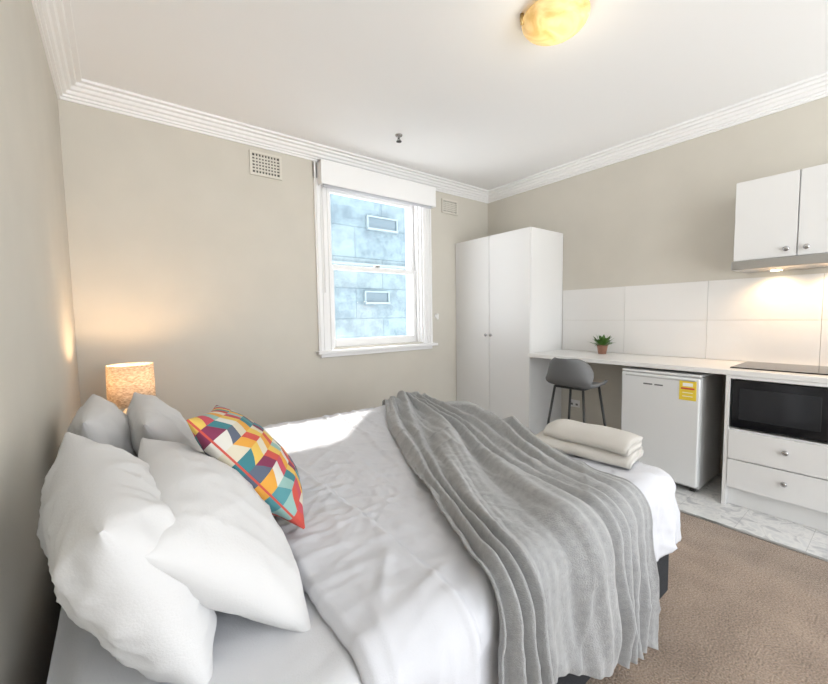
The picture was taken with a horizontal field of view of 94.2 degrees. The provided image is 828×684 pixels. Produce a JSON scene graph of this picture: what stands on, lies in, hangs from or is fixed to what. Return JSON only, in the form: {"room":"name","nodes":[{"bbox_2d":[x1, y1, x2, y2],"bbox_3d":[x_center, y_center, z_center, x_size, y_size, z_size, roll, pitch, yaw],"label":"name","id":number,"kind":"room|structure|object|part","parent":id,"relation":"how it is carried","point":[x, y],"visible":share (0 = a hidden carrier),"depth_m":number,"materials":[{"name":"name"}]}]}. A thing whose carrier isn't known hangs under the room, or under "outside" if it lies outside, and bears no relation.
{"room":"studio apartment","nodes":[
{"label":"studio apartment","id":0,"kind":"room"},
{"bbox_2d":[0,0,80,683],"bbox_3d":[-0.459,-0.103,0.146,0.100,2.760,6.000,-4,5,-37],"label":"wall","id":1,"kind":"structure","parent":0,"point":[40,390],"depth_m":1.19,"materials":[{"name":"paint"}]},
{"bbox_2d":[31,0,827,202],"bbox_3d":[1.152,-1.534,1.243,3.940,0.105,5.900,-4,5,-37],"label":"trim","id":2,"kind":"structure","parent":1,"relation":"attached to","point":[54,18],"depth_m":2.84,"materials":[{"name":"white paint"}]},
{"bbox_2d":[105,362,155,413],"bbox_3d":[-1.700,0.367,2.325,0.240,0.465,0.240,-4,5,-37],"label":"bedside lamp","id":3,"kind":"object","parent":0,"point":[123,379],"depth_m":2.22,"materials":[{"name":"beige fabric"}]},
{"bbox_2d":[58,99,487,426],"bbox_3d":[-0.711,-0.347,3.779,3.940,2.760,0.280,-4,5,-37],"label":"wall","id":4,"kind":"structure","parent":0,"point":[190,263],"depth_m":2.95,"materials":[{"name":"paint"}]},
{"bbox_2d":[249,149,281,180],"bbox_3d":[-1.210,-1.444,3.147,0.255,0.190,0.013,-4,5,-37],"label":"air vent","id":5,"kind":"object","parent":4,"relation":"in","point":[262,164],"visible":1,"depth_m":3.14,"materials":[{"name":"beige plastic"}]},
{"bbox_2d":[313,161,333,350],"bbox_3d":[-0.816,-0.753,3.480,0.145,1.675,0.030,-4,5,-37],"label":"trim","id":6,"kind":"structure","parent":4,"relation":"attached to","point":[324,300],"depth_m":3.47,"materials":[{"name":"white wood"}]},
{"bbox_2d":[313,162,422,347],"bbox_3d":[-0.441,-0.785,3.975,1.345,1.680,0.360,-4,5,-37],"label":"window","id":7,"kind":"structure","parent":4,"relation":"in","point":[314,165],"depth_m":4.20,"materials":[{"name":"white wood"}]},
{"bbox_3d":[-0.429,-1.105,3.953,1.044,0.770,0.040,-4,5,-37],"label":"sash","id":8,"kind":"part","parent":7,"relation":"part of","materials":[{"name":"white wood"}]},
{"bbox_3d":[-0.391,-0.367,3.968,1.044,0.785,0.040,-4,5,-37],"label":"sash","id":9,"kind":"part","parent":7,"relation":"part of","materials":[{"name":"white wood"}]},
{"bbox_2d":[317,159,435,292],"bbox_3d":[-0.301,-1.051,3.790,1.310,1.150,0.080,-4,5,-37],"label":"roller blind","id":10,"kind":"object","parent":7,"relation":"attached to","point":[332,175],"visible":1,"depth_m":3.65,"materials":[{"name":"white fabric"}]},
{"bbox_3d":[-0.805,-0.944,3.437,0.005,1.000,0.011,-4,5,-37],"label":"pull cord","id":11,"kind":"part","parent":10,"relation":"part of","materials":[{"name":"white plastic"}]},
{"bbox_2d":[316,343,437,357],"bbox_3d":[-0.345,0.075,3.939,1.410,0.065,0.190,-4,5,-37],"label":"sill","id":12,"kind":"structure","parent":4,"relation":"attached to","point":[395,348],"depth_m":3.81,"materials":[{"name":"white"}]},
{"bbox_2d":[421,207,432,342],"bbox_3d":[0.146,-0.796,4.218,0.120,1.630,0.030,-4,5,-37],"label":"trim","id":13,"kind":"structure","parent":4,"relation":"attached to","point":[426,213],"depth_m":4.21,"materials":[{"name":"white wood"}]},
{"bbox_2d":[441,198,457,215],"bbox_3d":[0.407,-1.538,4.387,0.240,0.160,0.013,-4,5,-37],"label":"air vent","id":14,"kind":"object","parent":4,"relation":"in","point":[448,206],"visible":1,"depth_m":4.38,"materials":[{"name":"beige plastic"}]},
{"bbox_2d":[70,0,827,189],"bbox_3d":[1.120,-1.638,1.275,4.140,0.100,6.000,-4,5,-37],"label":"ceiling","id":15,"kind":"structure","parent":0,"point":[472,101],"depth_m":2.30,"materials":[{"name":"white paint"}]},
{"bbox_2d":[395,133,401,142],"bbox_3d":[-0.124,-1.670,3.159,0.060,0.054,0.060,-4,5,-37],"label":"sprinkler","id":16,"kind":"object","parent":15,"relation":"attached to","point":[398,135],"visible":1,"depth_m":3.15,"materials":[{"name":"silver metal"}]},
{"bbox_2d":[520,0,590,45],"bbox_3d":[0.699,-1.570,1.897,0.321,0.105,0.329,-4,5,-37],"label":"ceiling light","id":17,"kind":"object","parent":15,"relation":"attached to","point":[547,22],"depth_m":1.84,"materials":[{"name":"glass"}]},
{"bbox_2d":[488,96,827,472],"bbox_3d":[2.743,-0.320,2.599,0.100,2.760,6.000,-4,5,-37],"label":"wall","id":18,"kind":"structure","parent":0,"point":[666,215],"depth_m":3.28,"materials":[{"name":"paint"}]},
{"bbox_2d":[571,399,579,407],"bbox_3d":[1.666,0.636,3.997,0.010,0.075,0.120,-4,5,-37],"label":"power outlet","id":19,"kind":"object","parent":18,"relation":"attached to","point":[575,403],"visible":0.72,"depth_m":3.98,"materials":[{"name":"white plastic"}]},
{"bbox_2d":[562,273,827,365],"bbox_3d":[2.444,-0.166,2.912,0.009,0.618,2.883,-4,5,-37],"label":"tile backsplash","id":20,"kind":"structure","parent":18,"relation":"attached to","point":[775,319],"depth_m":3.04,"materials":[{"name":"white tile"}]},
{"bbox_2d":[733,163,827,261],"bbox_3d":[2.503,-0.806,2.476,0.373,0.525,0.620,-4,5,-37],"label":"upper cabinet","id":21,"kind":"object","parent":18,"relation":"attached to","point":[784,214],"visible":0.98,"depth_m":2.43,"materials":[{"name":"white laminate"}]},
{"bbox_3d":[2.287,-0.806,2.507,0.018,0.523,0.308,-4,5,-37],"label":"door","id":22,"kind":"part","parent":21,"relation":"part of","materials":[{"name":"white laminate"}]},
{"bbox_2d":[731,253,827,272],"bbox_3d":[2.501,-0.511,2.497,0.363,0.061,0.620,-4,5,-37],"label":"range hood","id":23,"kind":"object","parent":21,"relation":"attached to","point":[814,260],"visible":1,"depth_m":2.47,"materials":[{"name":"silver metal"}]},
{"bbox_3d":[2.396,-0.583,2.349,0.026,0.032,0.032,-4,5,-37],"label":"knob","id":24,"kind":"part","parent":21,"relation":"part of","materials":[{"name":"silver metal"}]},
{"bbox_3d":[2.478,-0.792,2.260,0.018,0.523,0.307,-4,5,-37],"label":"door","id":25,"kind":"part","parent":21,"relation":"part of","materials":[{"name":"white laminate"}]},
{"bbox_2d":[586,473,827,683],"bbox_3d":[1.164,1.215,1.470,4.140,0.100,6.000,-4,5,-37],"label":"floor","id":26,"kind":"structure","parent":0,"point":[737,607],"depth_m":1.68,"materials":[{"name":"carpet"}]},
{"bbox_2d":[47,405,680,683],"bbox_3d":[-0.223,0.839,1.794,2.036,0.650,1.949,-4,5,-37],"label":"bed","id":27,"kind":"object","parent":26,"relation":"on","point":[393,594],"visible":0.32,"depth_m":0.94,"materials":[{"name":"white cotton"},{"name":"grey fabric"}]},
{"bbox_2d":[67,394,137,456],"bbox_3d":[-1.200,0.418,1.501,0.234,0.359,0.606,-3,5,-32],"label":"pillow","id":28,"kind":"object","parent":27,"relation":"on","point":[99,420],"visible":0.42,"depth_m":1.36,"materials":[{"name":"white fabric"}]},
{"bbox_2d":[36,432,216,683],"bbox_3d":[-0.642,0.454,0.857,0.611,0.431,0.267,3,5,41],"label":"pillow","id":29,"kind":"object","parent":27,"relation":"on","point":[101,511],"visible":0.9,"depth_m":0.67,"materials":[{"name":"white fabric"}]},
{"bbox_2d":[126,392,202,454],"bbox_3d":[-1.007,0.415,1.573,0.248,0.362,0.605,-4,5,-40],"label":"pillow","id":30,"kind":"object","parent":27,"relation":"on","point":[149,417],"visible":0.43,"depth_m":1.41,"materials":[{"name":"white fabric"}]},
{"bbox_2d":[138,438,310,631],"bbox_3d":[-0.507,0.459,0.975,0.331,0.358,0.606,-4,5,-34],"label":"pillow","id":31,"kind":"object","parent":27,"relation":"on","point":[225,543],"visible":0.84,"depth_m":0.81,"materials":[{"name":"white fabric"}]},
{"bbox_2d":[186,405,304,528],"bbox_3d":[-0.536,0.389,1.288,0.299,0.402,0.508,-2,4,-18],"label":"throw cushion","id":32,"kind":"object","parent":27,"relation":"on","point":[226,435],"visible":0.92,"depth_m":1.11,"materials":[{"name":"fabric"}]},
{"bbox_2d":[382,390,660,683],"bbox_3d":[0.126,0.750,2.046,1.295,0.652,2.065,-4,5,-37],"label":"throw blanket","id":33,"kind":"object","parent":27,"relation":"on","point":[564,545],"visible":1,"depth_m":1.20,"materials":[{"name":"grey fabric"}]},
{"bbox_2d":[529,419,643,469],"bbox_3d":[0.812,0.455,1.823,0.459,0.131,0.245,3,5,43],"label":"folded towels","id":34,"kind":"object","parent":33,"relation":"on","point":[599,443],"visible":0.95,"depth_m":1.72,"materials":[{"name":"white fabric"}]},
{"bbox_2d":[455,227,562,434],"bbox_3d":[1.020,-0.083,4.296,0.590,2.110,1.025,-4,5,-37],"label":"wardrobe","id":35,"kind":"object","parent":26,"relation":"on","point":[509,285],"visible":0.89,"depth_m":3.96,"materials":[{"name":"white laminate"}]},
{"bbox_3d":[0.657,-0.120,4.341,0.018,2.028,0.507,-4,5,-37],"label":"door","id":36,"kind":"part","parent":35,"relation":"part of","materials":[{"name":"white laminate"}]},
{"bbox_3d":[0.971,-0.097,3.934,0.018,2.028,0.511,-4,5,-37],"label":"door","id":37,"kind":"part","parent":35,"relation":"part of","materials":[{"name":"white laminate"}]},
{"bbox_2d":[546,357,607,425],"bbox_3d":[1.322,0.581,3.142,0.430,0.935,0.419,-4,5,-37],"label":"counter stool","id":38,"kind":"object","parent":26,"relation":"on","point":[571,374],"visible":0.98,"depth_m":2.98,"materials":[{"name":"grey plastic"}]},
{"bbox_3d":[1.104,0.701,3.182,0.133,0.698,0.020,0,4,7],"label":"leg","id":39,"kind":"part","parent":38,"relation":"part of","materials":[{"name":"black metal"}]},
{"bbox_3d":[1.357,0.683,3.377,0.020,0.698,0.133,0,4,7],"label":"leg","id":40,"kind":"part","parent":38,"relation":"part of","materials":[{"name":"black metal"}]},
{"bbox_3d":[1.323,0.358,3.130,0.253,0.018,0.253,-4,5,-37],"label":"seat frame","id":41,"kind":"part","parent":38,"relation":"part of","materials":[{"name":"black metal"}]},
{"bbox_3d":[1.299,0.715,2.929,0.020,0.698,0.132,0,4,7],"label":"leg","id":42,"kind":"part","parent":38,"relation":"part of","materials":[{"name":"black metal"}]},
{"bbox_3d":[1.552,0.698,3.123,0.132,0.698,0.020,0,4,7],"label":"leg","id":43,"kind":"part","parent":38,"relation":"part of","materials":[{"name":"black metal"}]},
{"bbox_2d":[621,366,722,491],"bbox_3d":[1.991,0.625,2.995,0.513,0.845,0.517,-4,5,-37],"label":"fridge","id":44,"kind":"object","parent":26,"relation":"on","point":[677,414],"visible":0.74,"depth_m":2.79,"materials":[{"name":"grey metal"}]},
{"bbox_3d":[1.990,0.212,2.971,0.500,0.019,0.517,-4,5,-37],"label":"panel","id":45,"kind":"part","parent":44,"relation":"part of","materials":[{"name":"white"}]},
{"bbox_2d":[679,509,827,561],"bbox_3d":[2.340,1.131,1.657,0.024,0.006,4.870,-4,5,-37],"label":"trim","id":46,"kind":"structure","parent":26,"relation":"on","point":[682,511],"depth_m":2.17,"materials":[{"name":"silver metal"}]},
{"bbox_2d":[721,375,827,531],"bbox_3d":[2.670,0.660,2.179,0.625,0.864,1.336,-4,5,-37],"label":"base cabinet","id":47,"kind":"object","parent":26,"relation":"on","point":[784,477],"visible":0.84,"depth_m":2.35,"materials":[{"name":"white laminate"}]},
{"bbox_2d":[528,350,827,383],"bbox_3d":[2.210,0.176,2.752,0.588,0.035,2.887,-4,5,-37],"label":"countertop","id":48,"kind":"structure","parent":47,"relation":"on","point":[712,366],"depth_m":2.88,"materials":[{"name":"white"}]},
{"bbox_2d":[590,335,613,353],"bbox_3d":[1.747,0.017,3.562,0.245,0.187,0.250,0,4,7],"label":"potted plant","id":49,"kind":"object","parent":48,"relation":"on","point":[602,342],"visible":1,"depth_m":3.54,"materials":[{"name":"green plant"}]},
{"bbox_3d":[1.746,0.067,3.572,0.096,0.085,0.096,-4,5,-37],"label":"pot","id":50,"kind":"part","parent":49,"relation":"part of","materials":[{"name":"brown ceramic"}]},
{"bbox_2d":[730,361,827,374],"bbox_3d":[2.467,0.171,2.459,0.440,0.008,0.610,-4,5,-37],"label":"cooktop","id":51,"kind":"object","parent":48,"relation":"in","point":[779,367],"visible":1,"depth_m":2.49,"materials":[{"name":"black"}]},
{"bbox_3d":[2.228,0.867,2.317,0.018,0.186,0.550,-4,5,-37],"label":"drawer","id":52,"kind":"part","parent":47,"relation":"part of","materials":[{"name":"white laminate"}]},
{"bbox_3d":[2.225,0.675,2.304,0.018,0.186,0.550,-4,5,-37],"label":"drawer","id":53,"kind":"part","parent":47,"relation":"part of","materials":[{"name":"white laminate"}]},
{"bbox_2d":[730,379,827,442],"bbox_3d":[2.377,0.403,2.403,0.396,0.320,0.541,-4,5,-37],"label":"microwave","id":54,"kind":"object","parent":47,"relation":"in","point":[793,410],"visible":0.96,"depth_m":2.31,"materials":[{"name":"black glass"}]},
{"bbox_3d":[2.212,0.851,2.303,0.028,0.032,0.032,-4,5,-37],"label":"knob","id":55,"kind":"part","parent":47,"relation":"part of","materials":[{"name":"silver metal"}]},
{"bbox_3d":[2.209,0.662,2.290,0.028,0.032,0.032,-4,5,-37],"label":"knob","id":56,"kind":"part","parent":47,"relation":"part of","materials":[{"name":"silver metal"}]},
{"label":"outside","id":57,"kind":"structure","parent":0,"visible":0},
{"bbox_2d":[330,194,406,338],"bbox_3d":[0.006,-0.334,9.019,9.000,8.000,0.300,-4,5,-37],"label":"facade","id":58,"kind":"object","parent":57,"point":[351,241],"visible":0.02,"depth_m":7.99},
{"bbox_2d":[332,261,405,268],"bbox_3d":[0.098,-1.668,8.781,9.000,0.050,0.070,-4,5,-37],"label":"ledge","id":59,"kind":"object","parent":58,"relation":"attached to","point":[333,262],"visible":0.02,"depth_m":7.91,"materials":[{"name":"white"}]},
{"bbox_2d":[364,291,389,303],"bbox_3d":[-0.777,-0.939,8.142,0.610,0.270,0.080,-4,5,-37],"label":"frame","id":60,"kind":"object","parent":58,"relation":"attached to","point":[388,292],"visible":1,"depth_m":8.11,"materials":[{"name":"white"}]},
{"bbox_2d":[366,292,387,301],"bbox_3d":[-0.792,-0.945,8.162,0.550,0.200,0.030,-4,5,-37],"label":"pane","id":61,"kind":"object","parent":60,"relation":"attached to","point":[371,297],"visible":0.93,"depth_m":8.15,"materials":[{"name":"blue"}]},
{"bbox_2d":[366,215,397,233],"bbox_3d":[-0.666,-2.485,8.141,0.760,0.290,0.080,-4,5,-37],"label":"frame","id":62,"kind":"object","parent":58,"relation":"attached to","point":[367,216],"visible":1,"depth_m":8.09,"materials":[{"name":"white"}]},
{"bbox_2d":[369,217,395,230],"bbox_3d":[-0.681,-2.491,8.160,0.700,0.220,0.030,-4,5,-37],"label":"pane","id":63,"kind":"object","parent":62,"relation":"attached to","point":[373,222],"visible":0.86,"depth_m":8.15,"materials":[{"name":"blue glass"}]}
]}

